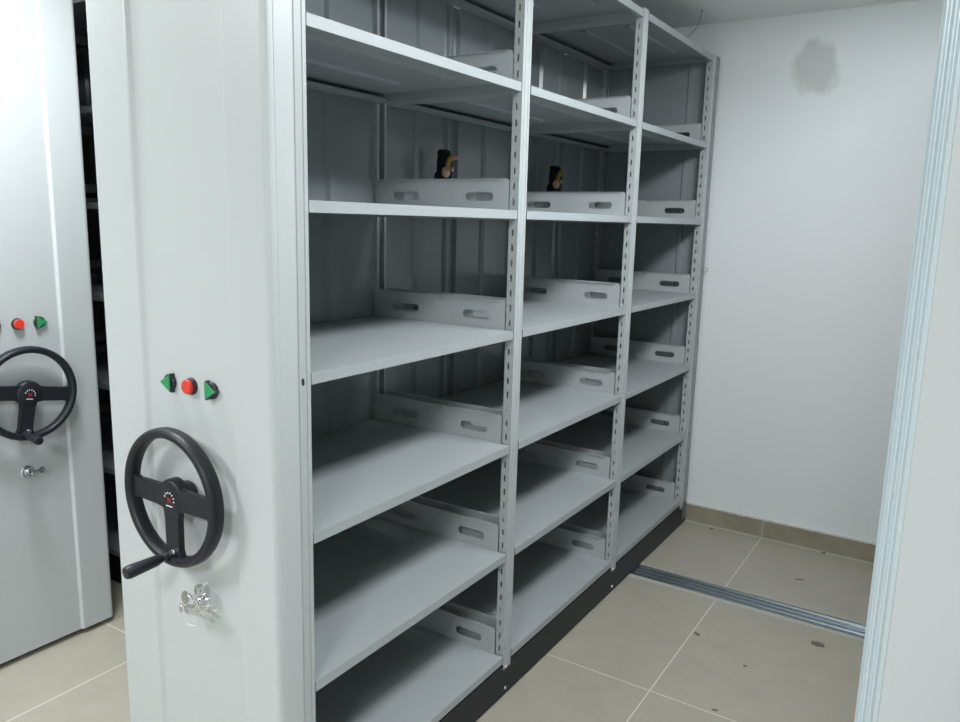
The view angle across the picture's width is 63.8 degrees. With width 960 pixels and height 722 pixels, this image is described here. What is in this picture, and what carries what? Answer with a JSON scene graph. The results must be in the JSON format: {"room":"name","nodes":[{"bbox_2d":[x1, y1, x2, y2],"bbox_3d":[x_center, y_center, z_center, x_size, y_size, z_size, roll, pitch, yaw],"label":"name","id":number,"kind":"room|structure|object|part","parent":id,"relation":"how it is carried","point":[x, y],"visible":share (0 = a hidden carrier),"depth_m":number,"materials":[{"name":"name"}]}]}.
{"room":"archive storage room","nodes":[
{"label":"archive storage room","id":0,"kind":"room"},
{"bbox_2d":[0,520,873,721],"bbox_3d":[-1.057,1.333,1.593,7.600,0.100,6.820,8,12,32],"label":"floor","id":1,"kind":"structure","parent":0,"point":[637,655],"depth_m":2.83,"materials":[{"name":"beige tile"}]},
{"bbox_2d":[0,0,112,663],"bbox_3d":[-2.320,-0.224,3.043,2.142,2.378,0.584,8,12,32],"label":"shelving unit","id":2,"kind":"object","parent":1,"relation":"on","point":[55,582],"visible":0.99,"depth_m":2.66,"materials":[{"name":"grey metal"}]},
{"bbox_3d":[-1.485,0.256,2.552,0.105,0.030,0.031,8,2,32],"label":"crank handle","id":3,"kind":"part","parent":2,"relation":"part of","materials":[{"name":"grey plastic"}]},
{"bbox_2d":[29,466,44,475],"bbox_3d":[-1.532,0.380,2.665,0.010,0.024,0.052,8,12,32],"label":"key","id":4,"kind":"object","parent":2,"relation":"in","point":[41,469],"visible":1,"depth_m":2.67,"materials":[{"name":"silver metal"}]},
{"bbox_2d":[73,0,121,583],"bbox_3d":[-1.905,-0.329,3.679,2.142,2.378,0.585,8,12,32],"label":"shelving unit","id":5,"kind":"object","parent":1,"relation":"on","point":[79,6],"visible":0.02,"depth_m":3.81,"materials":[{"name":"grey metal"}]},
{"bbox_3d":[-1.578,-1.038,3.334,0.855,0.025,0.552,8,12,32],"label":"shelf","id":6,"kind":"part","parent":5,"relation":"part of","materials":[{"name":"grey metal"}]},
{"bbox_3d":[-2.340,-1.144,3.814,0.841,0.025,0.552,8,12,32],"label":"shelf","id":7,"kind":"part","parent":5,"relation":"part of","materials":[{"name":"grey metal"}]},
{"bbox_3d":[-1.936,-0.776,3.628,0.007,0.122,0.515,8,12,32],"label":"plate","id":8,"kind":"part","parent":5,"relation":"part of","materials":[{"name":"grey metal"}]},
{"bbox_3d":[-1.587,-0.680,3.399,0.855,0.025,0.552,8,12,32],"label":"shelf","id":9,"kind":"part","parent":5,"relation":"part of","materials":[{"name":"grey metal"}]},
{"bbox_3d":[-2.201,-0.476,4.182,0.900,2.225,0.030,8,12,32],"label":"panel","id":10,"kind":"part","parent":5,"relation":"part of","materials":[{"name":"grey metal"}]},
{"bbox_3d":[-1.945,-0.418,3.693,0.007,0.122,0.515,8,12,32],"label":"plate","id":11,"kind":"part","parent":5,"relation":"part of","materials":[{"name":"black metal"}]},
{"bbox_3d":[-1.596,-0.322,3.464,0.855,0.025,0.552,8,12,32],"label":"shelf","id":12,"kind":"part","parent":5,"relation":"part of","materials":[{"name":"grey metal"}]},
{"bbox_3d":[-2.006,-0.067,3.791,0.007,0.122,0.515,8,12,32],"label":"plate","id":13,"kind":"part","parent":5,"relation":"part of","materials":[{"name":"black metal"}]},
{"bbox_3d":[-1.954,-0.060,3.758,0.007,0.122,0.515,8,12,32],"label":"plate","id":14,"kind":"part","parent":5,"relation":"part of","materials":[{"name":"black metal"}]},
{"bbox_3d":[-1.605,0.036,3.529,0.855,0.025,0.552,8,12,32],"label":"shelf","id":15,"kind":"part","parent":5,"relation":"part of","materials":[{"name":"black metal"}]},
{"bbox_3d":[-2.015,0.290,3.856,0.007,0.122,0.515,8,12,32],"label":"plate","id":16,"kind":"part","parent":5,"relation":"part of","materials":[{"name":"black metal"}]},
{"bbox_3d":[-1.963,0.298,3.823,0.007,0.122,0.515,8,12,32],"label":"plate","id":17,"kind":"part","parent":5,"relation":"part of","materials":[{"name":"black metal"}]},
{"bbox_3d":[-1.614,0.394,3.594,0.855,0.025,0.552,8,12,32],"label":"shelf","id":18,"kind":"part","parent":5,"relation":"part of","materials":[{"name":"grey metal"}]},
{"bbox_3d":[-2.025,0.648,3.921,0.007,0.122,0.515,8,12,32],"label":"plate","id":19,"kind":"part","parent":5,"relation":"part of","materials":[{"name":"black metal"}]},
{"bbox_3d":[-1.972,0.656,3.888,0.007,0.122,0.515,8,12,32],"label":"plate","id":20,"kind":"part","parent":5,"relation":"part of","materials":[{"name":"black metal"}]},
{"bbox_3d":[-1.623,0.751,3.659,0.855,0.025,0.552,8,12,32],"label":"shelf","id":21,"kind":"part","parent":5,"relation":"part of","materials":[{"name":"black metal"}]},
{"bbox_3d":[-2.173,0.806,3.707,1.928,0.112,0.022,8,12,32],"label":"kick plate","id":22,"kind":"part","parent":5,"relation":"part of","materials":[{"name":"black metal"}]},
{"bbox_2d":[86,0,719,721],"bbox_3d":[0.080,-0.128,2.850,0.599,2.378,3.045,8,12,32],"label":"shelving unit","id":23,"kind":"object","parent":1,"relation":"on","point":[404,428],"visible":0.99,"depth_m":2.37,"materials":[{"name":"grey metal"}]},
{"bbox_3d":[-0.737,0.452,1.708,0.031,0.030,0.106,8,12,32],"label":"crank handle","id":24,"kind":"part","parent":23,"relation":"part of","materials":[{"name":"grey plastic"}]},
{"bbox_3d":[-0.646,0.043,1.750,0.581,2.358,0.069,8,12,32],"label":"panel","id":25,"kind":"part","parent":23,"relation":"part of","materials":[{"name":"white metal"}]},
{"bbox_2d":[179,582,215,625],"bbox_3d":[-0.643,0.564,1.769,0.116,0.129,0.050,8,12,32],"label":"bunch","id":26,"kind":"object","parent":23,"relation":"hanging from","point":[198,589],"visible":1,"depth_m":1.75,"materials":[{"name":"silver metal"}]},
{"bbox_3d":[-0.388,0.030,1.639,0.032,2.280,0.047,8,12,32],"label":"upright post","id":27,"kind":"part","parent":23,"relation":"part of","materials":[{"name":"grey metal"}]},
{"bbox_3d":[-0.600,-0.095,2.313,0.030,2.225,0.900,8,12,32],"label":"panel","id":28,"kind":"part","parent":23,"relation":"part of","materials":[{"name":"grey metal"}]},
{"bbox_3d":[-0.355,-0.159,2.685,0.032,2.280,0.047,8,12,32],"label":"upright post","id":29,"kind":"part","parent":23,"relation":"part of","materials":[{"name":"grey metal"}]},
{"bbox_3d":[-0.389,1.021,2.351,0.552,0.025,0.855,8,12,32],"label":"shelf","id":30,"kind":"part","parent":23,"relation":"part of","materials":[{"name":"grey metal"}]},
{"bbox_3d":[-0.380,0.663,2.286,0.552,0.025,0.855,8,12,32],"label":"shelf","id":31,"kind":"part","parent":23,"relation":"part of","materials":[{"name":"grey metal"}]},
{"bbox_3d":[-0.371,0.305,2.220,0.552,0.025,0.855,8,12,32],"label":"shelf","id":32,"kind":"part","parent":23,"relation":"part of","materials":[{"name":"grey metal"}]},
{"bbox_3d":[-0.362,-0.052,2.155,0.552,0.025,0.855,8,12,32],"label":"shelf","id":33,"kind":"part","parent":23,"relation":"part of","materials":[{"name":"grey metal"}]},
{"bbox_3d":[-0.353,-0.410,2.090,0.552,0.025,0.855,8,12,32],"label":"shelf","id":34,"kind":"part","parent":23,"relation":"part of","materials":[{"name":"grey metal"}]},
{"bbox_3d":[-0.344,-0.768,2.025,0.552,0.025,0.855,8,12,32],"label":"shelf","id":35,"kind":"part","parent":23,"relation":"part of","materials":[{"name":"grey metal"}]},
{"bbox_3d":[-0.160,0.559,2.638,0.515,0.122,0.007,8,12,32],"label":"plate","id":36,"kind":"part","parent":23,"relation":"part of","materials":[{"name":"grey metal"}]},
{"bbox_3d":[-0.150,0.202,2.573,0.515,0.122,0.007,8,12,32],"label":"plate","id":37,"kind":"part","parent":23,"relation":"part of","materials":[{"name":"grey metal"}]},
{"bbox_3d":[-0.141,-0.156,2.508,0.515,0.122,0.007,8,12,32],"label":"plate","id":38,"kind":"part","parent":23,"relation":"part of","materials":[{"name":"grey metal"}]},
{"bbox_3d":[-0.132,-0.514,2.443,0.515,0.122,0.007,8,12,32],"label":"plate","id":39,"kind":"part","parent":23,"relation":"part of","materials":[{"name":"grey metal"}]},
{"bbox_3d":[-0.123,-0.872,2.378,0.515,0.122,0.007,8,12,32],"label":"plate","id":40,"kind":"part","parent":23,"relation":"part of","materials":[{"name":"grey metal"}]},
{"bbox_2d":[434,149,458,178],"bbox_3d":[-0.124,-0.656,2.793,0.065,0.218,0.093,-5,12,-31],"label":"figurine","id":41,"kind":"object","parent":23,"relation":"on","point":[445,169],"visible":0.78,"depth_m":2.77,"materials":[{"name":"black fabric"}]},
{"bbox_3d":[-0.117,0.193,2.624,0.515,0.122,0.007,8,12,32],"label":"plate","id":42,"kind":"part","parent":23,"relation":"part of","materials":[{"name":"grey metal"}]},
{"bbox_3d":[-0.113,-0.219,3.059,0.030,2.225,0.900,8,12,32],"label":"panel","id":43,"kind":"part","parent":23,"relation":"part of","materials":[{"name":"grey metal"}]},
{"bbox_3d":[-0.126,0.551,2.690,0.515,0.122,0.007,8,12,32],"label":"plate","id":44,"kind":"part","parent":23,"relation":"part of","materials":[{"name":"grey metal"}]},
{"bbox_3d":[-0.108,-0.165,2.559,0.515,0.122,0.007,8,12,32],"label":"plate","id":45,"kind":"part","parent":23,"relation":"part of","materials":[{"name":"grey metal"}]},
{"bbox_3d":[-0.090,-0.880,2.429,0.515,0.122,0.007,8,12,32],"label":"plate","id":46,"kind":"part","parent":23,"relation":"part of","materials":[{"name":"grey metal"}]},
{"bbox_3d":[-0.099,-0.523,2.494,0.515,0.122,0.007,8,12,32],"label":"plate","id":47,"kind":"part","parent":23,"relation":"part of","materials":[{"name":"grey metal"}]},
{"bbox_3d":[-0.169,0.917,2.703,0.515,0.122,0.007,8,12,32],"label":"plate","id":48,"kind":"part","parent":23,"relation":"part of","materials":[{"name":"grey metal"}]},
{"bbox_3d":[-0.135,0.909,2.755,0.515,0.122,0.007,8,12,32],"label":"plate","id":49,"kind":"part","parent":23,"relation":"part of","materials":[{"name":"grey metal"}]},
{"bbox_3d":[0.120,0.181,2.973,0.552,0.025,0.841,8,12,32],"label":"shelf","id":50,"kind":"part","parent":23,"relation":"part of","materials":[{"name":"grey metal"}]},
{"bbox_3d":[0.132,-0.283,3.431,0.032,2.280,0.047,8,12,32],"label":"upright post","id":51,"kind":"part","parent":23,"relation":"part of","materials":[{"name":"grey metal"}]},
{"bbox_3d":[0.105,-0.095,2.394,0.032,2.280,0.047,8,12,32],"label":"upright post","id":52,"kind":"part","parent":23,"relation":"part of","materials":[{"name":"grey metal"}]},
{"bbox_3d":[0.148,-0.892,2.777,0.552,0.025,0.841,8,12,32],"label":"shelf","id":53,"kind":"part","parent":23,"relation":"part of","materials":[{"name":"grey metal"}]},
{"bbox_3d":[0.111,0.539,3.038,0.552,0.025,0.841,8,12,32],"label":"shelf","id":54,"kind":"part","parent":23,"relation":"part of","materials":[{"name":"grey metal"}]},
{"bbox_3d":[0.102,0.896,3.103,0.552,0.025,0.841,8,12,32],"label":"shelf","id":55,"kind":"part","parent":23,"relation":"part of","materials":[{"name":"grey metal"}]},
{"bbox_3d":[0.130,-0.177,2.908,0.552,0.025,0.841,8,12,32],"label":"shelf","id":56,"kind":"part","parent":23,"relation":"part of","materials":[{"name":"grey metal"}]},
{"bbox_2d":[546,166,566,207],"bbox_3d":[0.350,-0.778,3.516,0.064,0.222,0.099,-5,12,-34],"label":"figurine","id":57,"kind":"object","parent":23,"relation":"on","point":[555,174],"visible":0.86,"depth_m":3.50,"materials":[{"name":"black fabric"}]},
{"bbox_3d":[0.375,-0.342,3.805,0.030,2.225,0.900,8,12,32],"label":"panel","id":58,"kind":"part","parent":23,"relation":"part of","materials":[{"name":"grey metal"}]},
{"bbox_3d":[0.337,0.078,3.320,0.515,0.122,0.007,8,12,32],"label":"plate","id":59,"kind":"part","parent":23,"relation":"part of","materials":[{"name":"grey metal"}]},
{"bbox_3d":[0.337,0.999,2.996,0.022,0.112,2.828,8,12,32],"label":"kick plate","id":60,"kind":"part","parent":23,"relation":"part of","materials":[{"name":"black metal"}]},
{"bbox_3d":[0.328,0.436,3.385,0.515,0.122,0.007,8,12,32],"label":"plate","id":61,"kind":"part","parent":23,"relation":"part of","materials":[{"name":"grey metal"}]},
{"bbox_3d":[0.346,-0.280,3.254,0.515,0.122,0.007,8,12,32],"label":"plate","id":62,"kind":"part","parent":23,"relation":"part of","materials":[{"name":"grey metal"}]},
{"bbox_3d":[0.361,0.427,3.436,0.515,0.122,0.007,8,12,32],"label":"plate","id":63,"kind":"part","parent":23,"relation":"part of","materials":[{"name":"grey metal"}]},
{"bbox_3d":[0.355,-0.638,3.189,0.515,0.122,0.007,8,12,32],"label":"plate","id":64,"kind":"part","parent":23,"relation":"part of","materials":[{"name":"grey metal"}]},
{"bbox_3d":[0.371,0.070,3.371,0.515,0.122,0.007,8,12,32],"label":"plate","id":65,"kind":"part","parent":23,"relation":"part of","materials":[{"name":"grey metal"}]},
{"bbox_3d":[0.319,0.794,3.450,0.515,0.122,0.007,8,12,32],"label":"plate","id":66,"kind":"part","parent":23,"relation":"part of","materials":[{"name":"grey metal"}]},
{"bbox_3d":[0.380,-0.288,3.306,0.515,0.122,0.007,8,12,32],"label":"plate","id":67,"kind":"part","parent":23,"relation":"part of","materials":[{"name":"grey metal"}]},
{"bbox_3d":[0.389,-0.646,3.241,0.515,0.122,0.007,8,12,32],"label":"plate","id":68,"kind":"part","parent":23,"relation":"part of","materials":[{"name":"grey metal"}]},
{"bbox_3d":[0.139,-0.535,2.842,0.552,0.025,0.841,8,12,32],"label":"shelf","id":69,"kind":"part","parent":23,"relation":"part of","materials":[{"name":"grey metal"}]},
{"bbox_3d":[0.364,-0.995,3.124,0.515,0.122,0.007,8,12,32],"label":"plate","id":70,"kind":"part","parent":23,"relation":"part of","materials":[{"name":"grey metal"}]},
{"bbox_3d":[0.398,-1.004,3.175,0.515,0.122,0.007,8,12,32],"label":"plate","id":71,"kind":"part","parent":23,"relation":"part of","materials":[{"name":"grey metal"}]},
{"bbox_3d":[0.352,0.785,3.501,0.515,0.122,0.007,8,12,32],"label":"plate","id":72,"kind":"part","parent":23,"relation":"part of","materials":[{"name":"grey metal"}]},
{"bbox_3d":[0.620,-0.406,4.177,0.032,2.280,0.047,8,12,32],"label":"upright post","id":73,"kind":"part","parent":23,"relation":"part of","materials":[{"name":"grey metal"}]},
{"bbox_3d":[0.599,0.415,3.784,0.552,0.025,0.841,8,12,32],"label":"shelf","id":74,"kind":"part","parent":23,"relation":"part of","materials":[{"name":"grey metal"}]},
{"bbox_3d":[0.608,0.057,3.719,0.552,0.025,0.841,8,12,32],"label":"shelf","id":75,"kind":"part","parent":23,"relation":"part of","materials":[{"name":"grey metal"}]},
{"bbox_3d":[0.635,-1.016,3.524,0.552,0.025,0.841,8,12,32],"label":"shelf","id":76,"kind":"part","parent":23,"relation":"part of","materials":[{"name":"grey metal"}]},
{"bbox_3d":[0.590,0.773,3.849,0.552,0.025,0.841,8,12,32],"label":"shelf","id":77,"kind":"part","parent":23,"relation":"part of","materials":[{"name":"grey metal"}]},
{"bbox_3d":[0.593,-0.218,3.141,0.032,2.280,0.047,8,12,32],"label":"upright post","id":78,"kind":"part","parent":23,"relation":"part of","materials":[{"name":"grey metal"}]},
{"bbox_3d":[0.815,0.312,4.131,0.515,0.122,0.007,8,12,32],"label":"plate","id":79,"kind":"part","parent":23,"relation":"part of","materials":[{"name":"grey metal"}]},
{"bbox_3d":[0.825,-0.045,4.066,0.515,0.122,0.007,8,12,32],"label":"plate","id":80,"kind":"part","parent":23,"relation":"part of","materials":[{"name":"grey metal"}]},
{"bbox_3d":[0.834,-0.403,4.001,0.515,0.122,0.007,8,12,32],"label":"plate","id":81,"kind":"part","parent":23,"relation":"part of","materials":[{"name":"grey metal"}]},
{"bbox_3d":[0.617,-0.300,3.654,0.552,0.025,0.841,8,12,32],"label":"shelf","id":82,"kind":"part","parent":23,"relation":"part of","materials":[{"name":"grey metal"}]},
{"bbox_3d":[0.806,0.670,4.196,0.515,0.122,0.007,8,12,32],"label":"plate","id":83,"kind":"part","parent":23,"relation":"part of","materials":[{"name":"grey metal"}]},
{"bbox_3d":[0.843,-0.761,3.936,0.515,0.122,0.007,8,12,32],"label":"plate","id":84,"kind":"part","parent":23,"relation":"part of","materials":[{"name":"grey metal"}]},
{"bbox_3d":[0.852,-1.119,3.870,0.515,0.122,0.007,8,12,32],"label":"plate","id":85,"kind":"part","parent":23,"relation":"part of","materials":[{"name":"grey metal"}]},
{"bbox_3d":[0.879,-0.346,4.085,0.580,2.352,0.066,8,12,32],"label":"panel","id":86,"kind":"part","parent":23,"relation":"part of","materials":[{"name":"grey metal"}]},
{"bbox_3d":[0.626,-0.658,3.589,0.552,0.025,0.841,8,12,32],"label":"shelf","id":87,"kind":"part","parent":23,"relation":"part of","materials":[{"name":"grey metal"}]},
{"bbox_3d":[1.080,-0.342,3.887,0.032,2.280,0.047,8,12,32],"label":"upright post","id":88,"kind":"part","parent":23,"relation":"part of","materials":[{"name":"grey metal"}]},
{"bbox_2d":[628,563,865,641],"bbox_3d":[0.387,0.924,3.794,7.600,0.010,0.124,8,12,32],"label":"rail","id":89,"kind":"object","parent":1,"relation":"on","point":[829,622],"visible":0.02,"depth_m":3.30,"materials":[{"name":"silver metal"}]},
{"bbox_2d":[811,641,824,646],"bbox_3d":[1.300,1.089,2.968,0.048,0.006,0.030,8,12,32],"label":"chip","id":90,"kind":"object","parent":1,"relation":"on","point":[816,643],"visible":1,"depth_m":2.96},
{"bbox_2d":[854,0,959,721],"bbox_3d":[1.489,0.070,1.961,0.585,2.378,3.042,8,12,32],"label":"shelving unit","id":91,"kind":"object","parent":1,"relation":"on","point":[910,671],"visible":1,"depth_m":0.94,"materials":[{"name":"grey metal"}]},
{"bbox_3d":[0.771,0.242,0.857,0.581,2.358,0.069,8,12,32],"label":"panel","id":92,"kind":"part","parent":91,"relation":"part of","materials":[{"name":"white metal"}]},
{"bbox_2d":[444,0,916,41],"bbox_3d":[-0.991,-1.273,1.119,7.800,0.100,7.020,8,12,32],"label":"ceiling","id":93,"kind":"structure","parent":0,"point":[675,13],"depth_m":3.49,"materials":[{"name":"white paint"}]},
{"bbox_2d":[551,0,943,541],"bbox_3d":[0.851,-0.445,4.225,7.800,2.550,0.100,8,12,32],"label":"wall","id":94,"kind":"structure","parent":0,"point":[822,120],"depth_m":3.69,"materials":[{"name":"white paint"}]},
{"bbox_2d":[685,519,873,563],"bbox_3d":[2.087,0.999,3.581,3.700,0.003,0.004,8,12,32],"label":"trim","id":95,"kind":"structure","parent":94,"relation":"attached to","point":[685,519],"depth_m":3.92,"materials":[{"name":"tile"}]},
{"bbox_2d":[685,501,875,562],"bbox_3d":[0.790,0.770,4.399,7.600,0.096,0.011,8,12,32],"label":"baseboard","id":96,"kind":"structure","parent":94,"relation":"attached to","point":[783,533],"depth_m":3.92,"materials":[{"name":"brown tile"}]}
]}

